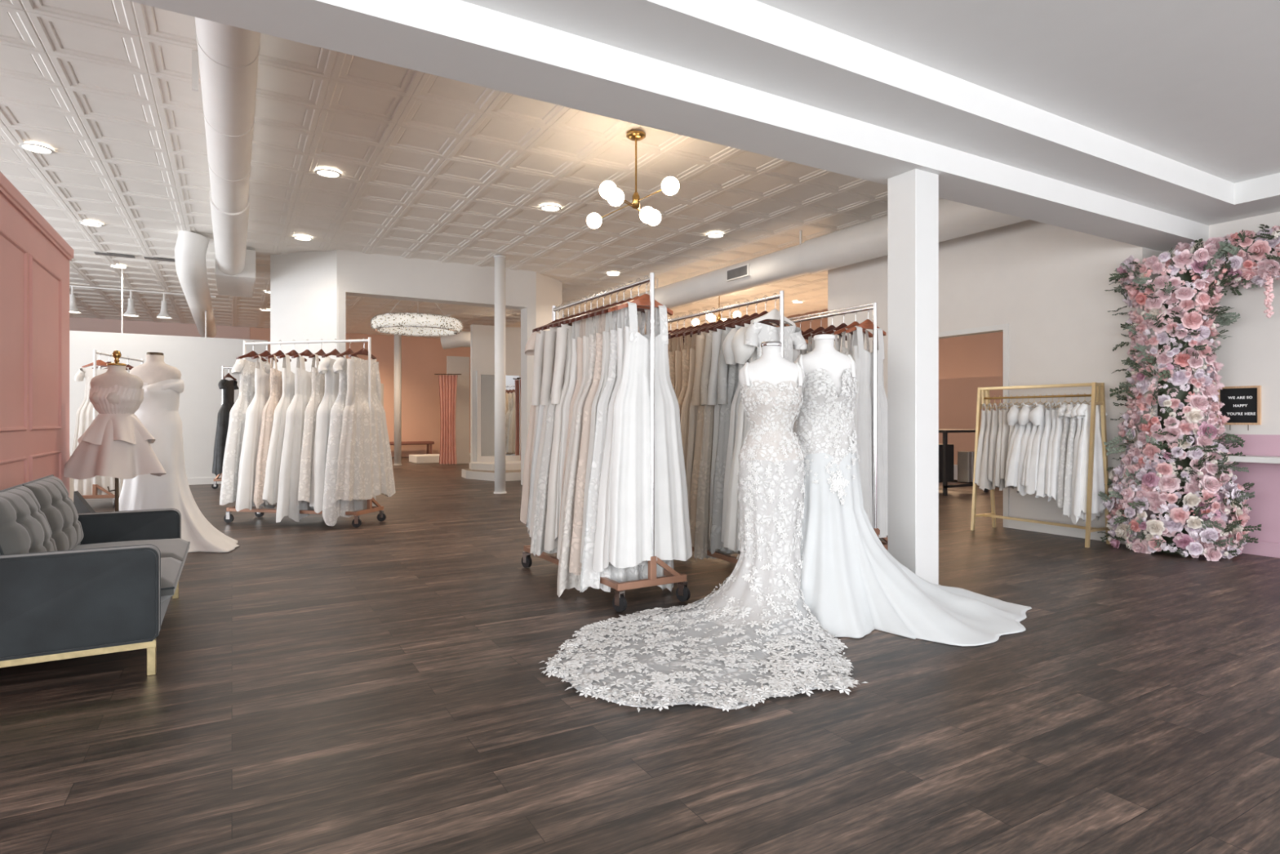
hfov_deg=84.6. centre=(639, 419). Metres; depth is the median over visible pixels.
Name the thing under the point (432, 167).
ceiling
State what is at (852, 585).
gown
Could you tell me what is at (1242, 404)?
letter board
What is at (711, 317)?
globe chandelier
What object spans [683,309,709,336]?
clothes hanger
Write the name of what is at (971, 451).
folder
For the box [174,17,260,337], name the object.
air duct
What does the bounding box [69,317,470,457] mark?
wall
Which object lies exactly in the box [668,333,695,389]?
gown
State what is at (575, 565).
gown
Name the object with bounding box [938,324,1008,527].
trim
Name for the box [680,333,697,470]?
gown
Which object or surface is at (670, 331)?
clothes hanger
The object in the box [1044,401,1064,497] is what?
dress
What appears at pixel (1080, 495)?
dress
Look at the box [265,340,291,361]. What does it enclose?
clothes hanger
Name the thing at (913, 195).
square column
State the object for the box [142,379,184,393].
drape
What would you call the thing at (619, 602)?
clothes rack
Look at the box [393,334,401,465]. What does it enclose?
round column
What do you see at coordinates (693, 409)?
gown
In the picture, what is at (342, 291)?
trim
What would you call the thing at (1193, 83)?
ceiling
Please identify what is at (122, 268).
support rod
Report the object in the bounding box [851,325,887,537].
gown
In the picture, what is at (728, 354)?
gown
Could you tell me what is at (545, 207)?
recessed light
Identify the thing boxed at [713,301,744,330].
clothes hanger
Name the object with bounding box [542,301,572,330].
clothes hanger
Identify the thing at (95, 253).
ceiling slot
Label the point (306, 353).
clothes hanger
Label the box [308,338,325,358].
clothes hanger
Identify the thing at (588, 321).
gown
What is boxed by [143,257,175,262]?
ceiling slot
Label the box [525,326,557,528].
gown
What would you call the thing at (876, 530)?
socket
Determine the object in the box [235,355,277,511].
gown
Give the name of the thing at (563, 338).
gown
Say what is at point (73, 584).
sofa
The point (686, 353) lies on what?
gown
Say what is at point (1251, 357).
wall
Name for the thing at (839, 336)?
gown
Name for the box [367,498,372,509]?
socket
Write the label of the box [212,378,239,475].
gown
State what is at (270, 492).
gown
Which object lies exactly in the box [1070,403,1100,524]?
dress
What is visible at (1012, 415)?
dress
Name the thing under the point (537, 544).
gown
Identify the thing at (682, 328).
clothes hanger
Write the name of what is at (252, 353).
clothes hanger
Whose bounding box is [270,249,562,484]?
wall
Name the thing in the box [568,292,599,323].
clothes hanger
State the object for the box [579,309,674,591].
gown
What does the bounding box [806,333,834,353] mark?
gown
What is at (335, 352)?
clothes hanger
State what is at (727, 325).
clothes hanger
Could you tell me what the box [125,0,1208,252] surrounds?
beam
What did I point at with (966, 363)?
wall
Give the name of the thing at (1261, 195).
trim
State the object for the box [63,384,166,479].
dress
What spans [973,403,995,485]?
dress
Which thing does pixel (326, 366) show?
gown
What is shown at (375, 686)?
floor
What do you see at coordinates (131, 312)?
lamp
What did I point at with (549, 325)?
clothes hanger
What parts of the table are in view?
leg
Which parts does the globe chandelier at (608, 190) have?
globe, globe, globe, arm, arm, arm, stem, globe, globe, globe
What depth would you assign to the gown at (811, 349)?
6.41 m
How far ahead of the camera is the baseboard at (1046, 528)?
7.33 m
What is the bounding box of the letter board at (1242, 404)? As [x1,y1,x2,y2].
[1217,385,1261,430]
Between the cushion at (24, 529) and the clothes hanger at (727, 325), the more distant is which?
the clothes hanger at (727, 325)
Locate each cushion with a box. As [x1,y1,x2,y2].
[0,485,57,555]
[23,475,83,551]
[71,537,189,566]
[160,556,182,602]
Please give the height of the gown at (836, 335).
1.741 m
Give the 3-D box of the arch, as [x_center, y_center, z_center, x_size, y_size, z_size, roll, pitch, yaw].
[5.086,-0.193,6.040,2.078,2.883,0.830,0,0,44]
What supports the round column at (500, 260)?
on the floor
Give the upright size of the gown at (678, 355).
1.713 m
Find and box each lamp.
[69,286,81,313]
[123,291,139,316]
[155,293,172,318]
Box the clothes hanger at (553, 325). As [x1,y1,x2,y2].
[551,297,581,327]
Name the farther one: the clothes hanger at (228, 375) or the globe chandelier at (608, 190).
the clothes hanger at (228, 375)
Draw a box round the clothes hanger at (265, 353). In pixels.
[251,340,278,362]
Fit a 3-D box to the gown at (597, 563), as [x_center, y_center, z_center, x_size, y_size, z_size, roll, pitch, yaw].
[-0.028,0.107,4.639,0.632,1.717,0.159,0,0,-34]
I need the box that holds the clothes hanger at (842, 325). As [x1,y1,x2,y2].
[822,309,853,334]
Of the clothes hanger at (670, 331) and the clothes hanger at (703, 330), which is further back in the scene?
the clothes hanger at (670, 331)
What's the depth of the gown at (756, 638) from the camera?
3.80 m
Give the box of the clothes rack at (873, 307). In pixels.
[770,302,887,550]
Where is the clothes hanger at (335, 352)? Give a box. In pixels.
[321,338,344,357]
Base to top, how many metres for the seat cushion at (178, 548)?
0.161 m
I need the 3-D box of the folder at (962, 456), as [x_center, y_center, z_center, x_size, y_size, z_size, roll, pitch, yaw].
[5.364,0.785,11.668,0.030,0.500,0.200,0,0,-30]
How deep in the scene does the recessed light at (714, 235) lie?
10.18 m
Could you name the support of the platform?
on the floor
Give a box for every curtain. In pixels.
[434,373,461,464]
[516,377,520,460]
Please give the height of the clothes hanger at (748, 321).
0.239 m
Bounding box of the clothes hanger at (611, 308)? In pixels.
[608,278,649,312]
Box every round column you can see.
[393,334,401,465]
[493,254,506,493]
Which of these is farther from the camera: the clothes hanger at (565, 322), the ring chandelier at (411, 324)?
the ring chandelier at (411, 324)
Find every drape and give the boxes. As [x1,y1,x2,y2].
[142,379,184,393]
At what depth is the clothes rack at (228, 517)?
8.06 m
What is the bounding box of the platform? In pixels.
[461,460,520,480]
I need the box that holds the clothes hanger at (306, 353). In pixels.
[291,339,319,361]
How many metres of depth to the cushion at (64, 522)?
3.95 m
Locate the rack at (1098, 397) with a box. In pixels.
[970,382,1111,547]
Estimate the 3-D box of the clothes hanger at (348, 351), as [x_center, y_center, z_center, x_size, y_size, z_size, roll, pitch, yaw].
[-3.352,-0.814,8.090,0.046,0.239,0.420,0,0,8]
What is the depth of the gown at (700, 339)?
5.62 m
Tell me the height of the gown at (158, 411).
1.581 m
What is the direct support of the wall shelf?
attached to the wall at (1251, 357)
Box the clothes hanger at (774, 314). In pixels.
[751,293,795,325]
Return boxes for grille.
[727,265,746,279]
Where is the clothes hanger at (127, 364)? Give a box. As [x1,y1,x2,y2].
[126,359,133,368]
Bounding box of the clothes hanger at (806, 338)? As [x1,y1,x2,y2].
[798,316,811,342]
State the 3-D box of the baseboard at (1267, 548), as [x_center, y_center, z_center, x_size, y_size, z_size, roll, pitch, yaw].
[6.939,1.135,3.662,0.020,0.130,7.370,0,0,-30]
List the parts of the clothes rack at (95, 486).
post, hanging rail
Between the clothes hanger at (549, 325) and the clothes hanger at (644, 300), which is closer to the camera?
the clothes hanger at (644, 300)
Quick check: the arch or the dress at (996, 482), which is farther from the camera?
the dress at (996, 482)
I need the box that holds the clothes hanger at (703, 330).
[697,305,725,333]
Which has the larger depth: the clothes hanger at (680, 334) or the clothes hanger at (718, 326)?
the clothes hanger at (680, 334)
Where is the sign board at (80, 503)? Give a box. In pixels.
[73,490,95,513]
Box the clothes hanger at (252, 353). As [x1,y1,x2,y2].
[235,341,266,361]
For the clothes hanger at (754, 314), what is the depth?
5.36 m
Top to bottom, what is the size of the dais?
0.200 m
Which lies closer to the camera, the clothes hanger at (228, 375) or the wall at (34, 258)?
the wall at (34, 258)
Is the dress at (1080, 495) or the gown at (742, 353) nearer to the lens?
the gown at (742, 353)
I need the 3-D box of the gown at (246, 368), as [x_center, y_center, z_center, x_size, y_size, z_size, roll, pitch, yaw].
[-4.596,0.142,8.361,0.294,1.697,0.918,0,0,14]
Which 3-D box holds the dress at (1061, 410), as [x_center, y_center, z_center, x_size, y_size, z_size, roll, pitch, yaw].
[4.253,0.353,6.914,0.456,1.007,0.108,0,0,-30]
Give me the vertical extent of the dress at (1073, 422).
1.092 m
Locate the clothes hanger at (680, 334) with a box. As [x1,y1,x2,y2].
[675,311,700,337]
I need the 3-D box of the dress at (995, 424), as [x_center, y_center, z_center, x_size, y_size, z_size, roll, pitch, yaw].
[3.886,0.261,7.553,0.399,0.868,0.113,0,0,-26]
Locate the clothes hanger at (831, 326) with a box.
[811,311,847,340]
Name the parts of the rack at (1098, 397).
leg, leg, rail, hanging rail, rail, leg, leg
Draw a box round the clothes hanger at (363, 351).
[348,337,376,359]
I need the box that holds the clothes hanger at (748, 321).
[740,295,786,326]
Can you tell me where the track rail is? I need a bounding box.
[69,284,215,297]
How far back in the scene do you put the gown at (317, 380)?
7.87 m
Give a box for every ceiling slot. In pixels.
[93,252,135,257]
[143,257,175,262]
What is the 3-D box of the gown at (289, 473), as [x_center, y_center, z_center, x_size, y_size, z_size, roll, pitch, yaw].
[-3.878,0.204,8.202,0.289,1.900,0.875,0,0,19]
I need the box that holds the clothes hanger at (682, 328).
[667,314,692,337]
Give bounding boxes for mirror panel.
[476,370,520,462]
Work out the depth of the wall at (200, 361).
12.90 m
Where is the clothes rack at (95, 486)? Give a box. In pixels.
[82,349,143,507]
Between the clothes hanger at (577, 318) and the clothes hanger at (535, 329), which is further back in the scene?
the clothes hanger at (535, 329)
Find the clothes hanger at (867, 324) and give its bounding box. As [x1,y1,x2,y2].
[845,306,886,335]
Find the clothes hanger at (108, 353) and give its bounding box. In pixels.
[92,352,127,370]
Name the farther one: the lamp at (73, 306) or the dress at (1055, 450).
the lamp at (73, 306)
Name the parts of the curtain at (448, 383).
rod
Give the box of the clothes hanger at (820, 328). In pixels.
[802,313,838,342]
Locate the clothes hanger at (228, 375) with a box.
[222,366,236,380]
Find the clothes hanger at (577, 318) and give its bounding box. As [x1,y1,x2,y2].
[574,289,613,321]
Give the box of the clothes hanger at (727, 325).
[721,299,753,328]
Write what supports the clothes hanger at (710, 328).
hanging from the clothes rack at (718, 555)
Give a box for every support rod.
[121,268,123,333]
[204,310,206,337]
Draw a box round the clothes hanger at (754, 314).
[731,297,776,327]
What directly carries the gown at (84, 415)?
attached to the clothes rack at (95, 486)
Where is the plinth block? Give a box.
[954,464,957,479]
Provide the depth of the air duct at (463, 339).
17.92 m
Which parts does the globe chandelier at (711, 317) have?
globe, globe, globe, globe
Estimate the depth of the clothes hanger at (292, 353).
8.20 m
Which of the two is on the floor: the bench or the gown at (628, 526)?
the bench
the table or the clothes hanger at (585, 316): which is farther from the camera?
the table
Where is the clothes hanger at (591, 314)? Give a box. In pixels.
[587,285,619,317]
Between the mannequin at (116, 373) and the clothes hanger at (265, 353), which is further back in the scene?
the clothes hanger at (265, 353)
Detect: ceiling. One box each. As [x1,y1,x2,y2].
[0,0,940,337]
[755,0,1279,182]
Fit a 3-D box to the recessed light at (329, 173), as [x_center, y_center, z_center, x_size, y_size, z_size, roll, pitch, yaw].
[-3.372,-2.659,7.605,0.270,0.014,0.270,0,0,-30]
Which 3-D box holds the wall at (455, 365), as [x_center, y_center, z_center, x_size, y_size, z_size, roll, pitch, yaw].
[-4.926,-0.250,19.051,0.600,2.900,0.100,0,0,-30]
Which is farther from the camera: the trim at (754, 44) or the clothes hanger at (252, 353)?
the clothes hanger at (252, 353)
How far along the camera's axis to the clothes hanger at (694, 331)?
5.80 m
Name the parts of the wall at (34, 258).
panel moulding, panel moulding, crown moulding, panel moulding, panel moulding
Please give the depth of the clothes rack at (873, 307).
5.65 m
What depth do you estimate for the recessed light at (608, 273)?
12.86 m
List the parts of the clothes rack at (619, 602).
post, rail, hanging rail, post, rail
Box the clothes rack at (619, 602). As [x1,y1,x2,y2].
[521,272,690,612]
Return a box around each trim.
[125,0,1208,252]
[337,286,533,440]
[460,0,1262,225]
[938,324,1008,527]
[1234,172,1279,214]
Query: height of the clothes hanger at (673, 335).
0.239 m
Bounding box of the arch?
[1097,224,1279,560]
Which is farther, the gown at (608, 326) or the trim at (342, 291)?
the trim at (342, 291)
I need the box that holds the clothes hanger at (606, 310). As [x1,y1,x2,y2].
[601,280,648,314]
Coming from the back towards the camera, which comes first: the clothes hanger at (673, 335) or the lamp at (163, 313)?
the lamp at (163, 313)
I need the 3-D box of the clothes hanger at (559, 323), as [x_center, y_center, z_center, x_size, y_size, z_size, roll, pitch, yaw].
[-0.423,-0.814,5.333,0.420,0.239,0.046,0,0,-33]
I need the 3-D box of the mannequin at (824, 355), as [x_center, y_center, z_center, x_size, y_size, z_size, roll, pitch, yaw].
[1.142,0.339,4.342,0.329,1.718,0.327,0,0,-43]
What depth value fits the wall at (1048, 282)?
7.52 m
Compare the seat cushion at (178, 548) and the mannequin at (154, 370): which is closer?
the seat cushion at (178, 548)
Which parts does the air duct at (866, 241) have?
vent frame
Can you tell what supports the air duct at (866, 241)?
hanging from the ceiling at (432, 167)
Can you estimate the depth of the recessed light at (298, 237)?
10.31 m
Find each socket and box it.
[92,484,97,495]
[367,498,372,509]
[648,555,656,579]
[873,528,878,537]
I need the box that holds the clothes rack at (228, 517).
[223,337,386,527]
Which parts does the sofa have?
frame, arm, arm, leg, seat, leg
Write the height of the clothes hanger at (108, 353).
0.239 m
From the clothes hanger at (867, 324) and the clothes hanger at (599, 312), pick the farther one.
the clothes hanger at (867, 324)
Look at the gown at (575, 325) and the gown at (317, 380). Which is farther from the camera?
the gown at (317, 380)
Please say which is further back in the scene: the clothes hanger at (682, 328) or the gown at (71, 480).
the gown at (71, 480)
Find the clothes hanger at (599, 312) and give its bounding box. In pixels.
[594,283,642,315]
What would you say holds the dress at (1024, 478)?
hanging from the clothes hanger
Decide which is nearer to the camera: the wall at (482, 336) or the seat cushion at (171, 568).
the seat cushion at (171, 568)
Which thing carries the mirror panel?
attached to the wall at (482, 336)
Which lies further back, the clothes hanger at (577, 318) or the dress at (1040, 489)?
the dress at (1040, 489)
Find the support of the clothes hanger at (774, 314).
hanging from the clothes rack at (718, 555)
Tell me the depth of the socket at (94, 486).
9.47 m
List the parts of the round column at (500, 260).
ceiling plate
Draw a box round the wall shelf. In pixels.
[1207,454,1279,463]
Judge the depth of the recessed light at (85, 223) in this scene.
9.58 m
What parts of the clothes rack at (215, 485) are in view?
post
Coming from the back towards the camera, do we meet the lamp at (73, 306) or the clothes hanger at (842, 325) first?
the lamp at (73, 306)
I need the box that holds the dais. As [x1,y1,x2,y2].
[408,453,470,463]
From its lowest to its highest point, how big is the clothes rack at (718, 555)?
2.135 m
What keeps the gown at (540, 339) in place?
in the clothes rack at (619, 602)
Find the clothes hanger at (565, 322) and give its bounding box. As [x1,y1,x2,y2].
[563,293,593,324]
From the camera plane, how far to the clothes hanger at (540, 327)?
5.62 m
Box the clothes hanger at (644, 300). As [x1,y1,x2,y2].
[615,275,673,315]
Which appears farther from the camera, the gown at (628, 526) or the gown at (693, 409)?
the gown at (693, 409)
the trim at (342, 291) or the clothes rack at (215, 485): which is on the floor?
the clothes rack at (215, 485)
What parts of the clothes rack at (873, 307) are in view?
rail, hanging rail, post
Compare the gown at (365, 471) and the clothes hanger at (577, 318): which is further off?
the gown at (365, 471)
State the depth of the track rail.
14.30 m
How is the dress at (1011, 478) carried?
hanging from the clothes hanger
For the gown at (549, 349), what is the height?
1.636 m
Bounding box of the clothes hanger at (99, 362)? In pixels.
[81,351,106,368]
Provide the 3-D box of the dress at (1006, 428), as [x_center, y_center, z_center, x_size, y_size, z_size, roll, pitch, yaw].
[3.950,0.249,7.450,0.399,0.844,0.112,0,0,-24]
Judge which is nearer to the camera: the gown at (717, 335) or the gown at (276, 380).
the gown at (717, 335)
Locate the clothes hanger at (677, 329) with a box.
[667,315,684,337]
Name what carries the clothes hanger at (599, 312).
hanging from the clothes rack at (619, 602)
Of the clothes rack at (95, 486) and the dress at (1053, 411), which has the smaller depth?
the dress at (1053, 411)
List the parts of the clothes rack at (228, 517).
post, rail, hanging rail, post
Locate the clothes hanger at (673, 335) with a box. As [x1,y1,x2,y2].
[668,312,699,338]
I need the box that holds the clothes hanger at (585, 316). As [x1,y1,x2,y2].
[581,287,613,319]
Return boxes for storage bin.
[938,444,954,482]
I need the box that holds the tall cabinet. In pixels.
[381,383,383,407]
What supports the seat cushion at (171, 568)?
on the sofa
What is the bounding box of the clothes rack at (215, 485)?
[211,365,232,488]
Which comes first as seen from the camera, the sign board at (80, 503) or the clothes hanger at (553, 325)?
the clothes hanger at (553, 325)
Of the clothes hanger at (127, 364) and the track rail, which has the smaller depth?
the clothes hanger at (127, 364)
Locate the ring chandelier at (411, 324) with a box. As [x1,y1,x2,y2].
[370,299,463,336]
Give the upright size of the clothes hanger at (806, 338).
0.239 m
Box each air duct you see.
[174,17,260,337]
[440,314,470,349]
[563,198,1028,318]
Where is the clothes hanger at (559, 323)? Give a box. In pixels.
[557,296,592,325]
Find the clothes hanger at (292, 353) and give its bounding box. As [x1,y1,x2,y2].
[277,339,306,361]
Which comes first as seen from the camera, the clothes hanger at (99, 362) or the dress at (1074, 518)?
the dress at (1074, 518)
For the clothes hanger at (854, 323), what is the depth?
5.81 m
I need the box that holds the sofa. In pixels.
[0,474,190,675]
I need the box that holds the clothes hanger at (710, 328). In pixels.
[705,303,735,332]
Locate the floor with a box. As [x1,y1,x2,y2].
[0,456,1279,853]
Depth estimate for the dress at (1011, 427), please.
7.32 m
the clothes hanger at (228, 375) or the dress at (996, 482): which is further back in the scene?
the clothes hanger at (228, 375)
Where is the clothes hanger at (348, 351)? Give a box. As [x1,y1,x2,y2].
[336,337,359,358]
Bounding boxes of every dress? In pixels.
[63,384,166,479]
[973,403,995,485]
[978,403,1002,490]
[987,403,1006,484]
[992,403,1016,490]
[1000,403,1018,482]
[1004,402,1035,487]
[1004,404,1031,487]
[1007,402,1023,454]
[1017,404,1036,495]
[1021,402,1046,486]
[1025,404,1056,493]
[1035,401,1057,497]
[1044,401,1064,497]
[1048,401,1072,502]
[1056,404,1070,507]
[1062,404,1077,517]
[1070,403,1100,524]
[1072,403,1107,516]
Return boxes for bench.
[389,440,434,453]
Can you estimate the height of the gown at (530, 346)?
1.536 m
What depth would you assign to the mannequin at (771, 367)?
4.13 m
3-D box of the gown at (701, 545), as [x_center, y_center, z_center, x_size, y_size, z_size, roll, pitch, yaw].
[0.738,0.200,5.679,0.703,1.814,0.162,0,0,-29]
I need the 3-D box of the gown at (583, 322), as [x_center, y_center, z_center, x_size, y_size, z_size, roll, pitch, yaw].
[-0.326,0.075,5.146,0.586,1.654,0.172,0,0,-31]
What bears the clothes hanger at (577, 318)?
hanging from the clothes rack at (619, 602)
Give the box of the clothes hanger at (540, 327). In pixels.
[537,303,564,331]
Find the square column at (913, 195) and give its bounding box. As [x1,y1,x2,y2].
[887,168,940,585]
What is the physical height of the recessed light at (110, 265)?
0.014 m
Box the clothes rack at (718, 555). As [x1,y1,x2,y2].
[666,290,784,563]
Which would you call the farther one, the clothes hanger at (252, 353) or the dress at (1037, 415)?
the clothes hanger at (252, 353)
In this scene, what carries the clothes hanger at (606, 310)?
hanging from the clothes rack at (619, 602)
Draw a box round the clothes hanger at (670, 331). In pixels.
[667,317,684,342]
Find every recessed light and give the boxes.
[18,142,54,154]
[78,221,103,226]
[108,264,127,268]
[293,235,312,240]
[314,168,342,177]
[539,204,560,211]
[606,272,620,275]
[706,232,724,238]
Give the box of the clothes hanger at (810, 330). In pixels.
[801,315,813,335]
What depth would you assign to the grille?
10.88 m
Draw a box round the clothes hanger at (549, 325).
[546,299,575,328]
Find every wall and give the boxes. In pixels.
[0,171,73,497]
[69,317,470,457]
[69,330,267,484]
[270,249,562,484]
[446,355,469,464]
[470,324,520,462]
[680,308,1003,464]
[827,219,1150,538]
[1150,248,1163,519]
[1165,211,1279,542]
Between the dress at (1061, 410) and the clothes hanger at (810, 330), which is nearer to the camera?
the clothes hanger at (810, 330)
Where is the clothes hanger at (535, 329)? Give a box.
[532,305,559,332]
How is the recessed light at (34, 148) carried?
in the ceiling at (432, 167)
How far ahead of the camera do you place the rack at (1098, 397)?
6.79 m
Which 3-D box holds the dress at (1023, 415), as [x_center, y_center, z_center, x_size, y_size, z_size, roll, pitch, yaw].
[4.071,0.310,7.236,0.560,0.922,0.171,0,0,-26]
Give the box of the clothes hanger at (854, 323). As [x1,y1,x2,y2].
[834,306,872,337]
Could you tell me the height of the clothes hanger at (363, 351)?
0.239 m
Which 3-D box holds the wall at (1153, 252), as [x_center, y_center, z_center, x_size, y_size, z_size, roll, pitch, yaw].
[4.996,-0.745,6.882,0.350,3.890,0.150,0,0,-30]
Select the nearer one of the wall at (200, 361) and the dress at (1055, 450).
the dress at (1055, 450)
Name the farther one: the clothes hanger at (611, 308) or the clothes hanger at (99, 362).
the clothes hanger at (99, 362)
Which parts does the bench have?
seat, leg, leg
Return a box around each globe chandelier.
[586,130,679,228]
[692,296,741,325]
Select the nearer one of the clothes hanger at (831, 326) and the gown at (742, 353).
the gown at (742, 353)
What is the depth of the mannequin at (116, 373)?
5.93 m
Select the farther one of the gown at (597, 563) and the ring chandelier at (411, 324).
the ring chandelier at (411, 324)
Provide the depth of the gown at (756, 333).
5.16 m
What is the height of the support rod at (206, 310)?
1.140 m
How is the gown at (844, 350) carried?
hanging from the clothes hanger at (854, 323)
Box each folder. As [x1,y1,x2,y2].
[957,451,968,482]
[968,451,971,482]
[971,451,973,481]
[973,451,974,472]
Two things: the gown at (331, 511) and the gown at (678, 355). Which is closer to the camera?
the gown at (678, 355)
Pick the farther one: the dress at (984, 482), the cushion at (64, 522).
the dress at (984, 482)
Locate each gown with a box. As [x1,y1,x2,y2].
[69,451,75,501]
[71,367,123,496]
[114,378,239,552]
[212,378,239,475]
[219,358,271,505]
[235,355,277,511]
[253,355,282,508]
[262,354,305,504]
[275,354,315,522]
[297,353,330,505]
[309,356,339,513]
[322,356,376,525]
[334,355,395,503]
[520,331,543,524]
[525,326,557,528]
[527,329,545,533]
[528,327,556,538]
[529,323,568,555]
[538,362,866,711]
[544,324,572,551]
[555,316,580,541]
[556,315,599,596]
[556,316,617,559]
[558,318,613,535]
[568,313,605,575]
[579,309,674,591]
[580,311,641,563]
[592,303,673,572]
[603,302,692,568]
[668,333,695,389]
[674,335,683,399]
[677,330,690,422]
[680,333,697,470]
[685,328,705,519]
[689,331,706,546]
[693,329,740,559]
[707,328,728,540]
[709,327,738,554]
[720,324,747,542]
[723,323,799,551]
[743,321,807,431]
[792,354,1031,645]
[800,343,812,354]
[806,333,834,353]
[822,331,845,351]
[831,329,853,351]
[840,328,870,355]
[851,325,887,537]
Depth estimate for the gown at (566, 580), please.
4.80 m
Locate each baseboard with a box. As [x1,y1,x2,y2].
[1008,519,1142,544]
[1198,533,1279,558]
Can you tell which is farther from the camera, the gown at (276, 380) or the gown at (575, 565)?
the gown at (276, 380)
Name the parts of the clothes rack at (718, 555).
rail, hanging rail, post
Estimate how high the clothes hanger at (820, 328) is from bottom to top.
0.239 m
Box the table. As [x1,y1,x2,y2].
[938,428,988,495]
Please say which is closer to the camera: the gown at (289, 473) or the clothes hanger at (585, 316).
the clothes hanger at (585, 316)
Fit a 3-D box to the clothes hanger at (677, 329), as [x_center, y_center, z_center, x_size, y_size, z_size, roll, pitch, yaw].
[0.330,-0.814,6.347,0.420,0.239,0.046,0,0,-28]
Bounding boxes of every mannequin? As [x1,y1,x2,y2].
[89,350,143,511]
[128,351,181,385]
[738,341,804,386]
[793,333,856,396]
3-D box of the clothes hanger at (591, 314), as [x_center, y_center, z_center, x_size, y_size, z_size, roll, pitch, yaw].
[-0.169,-0.814,4.915,0.420,0.239,0.046,0,0,-31]
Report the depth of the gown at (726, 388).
5.34 m
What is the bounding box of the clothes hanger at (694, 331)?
[690,307,725,334]

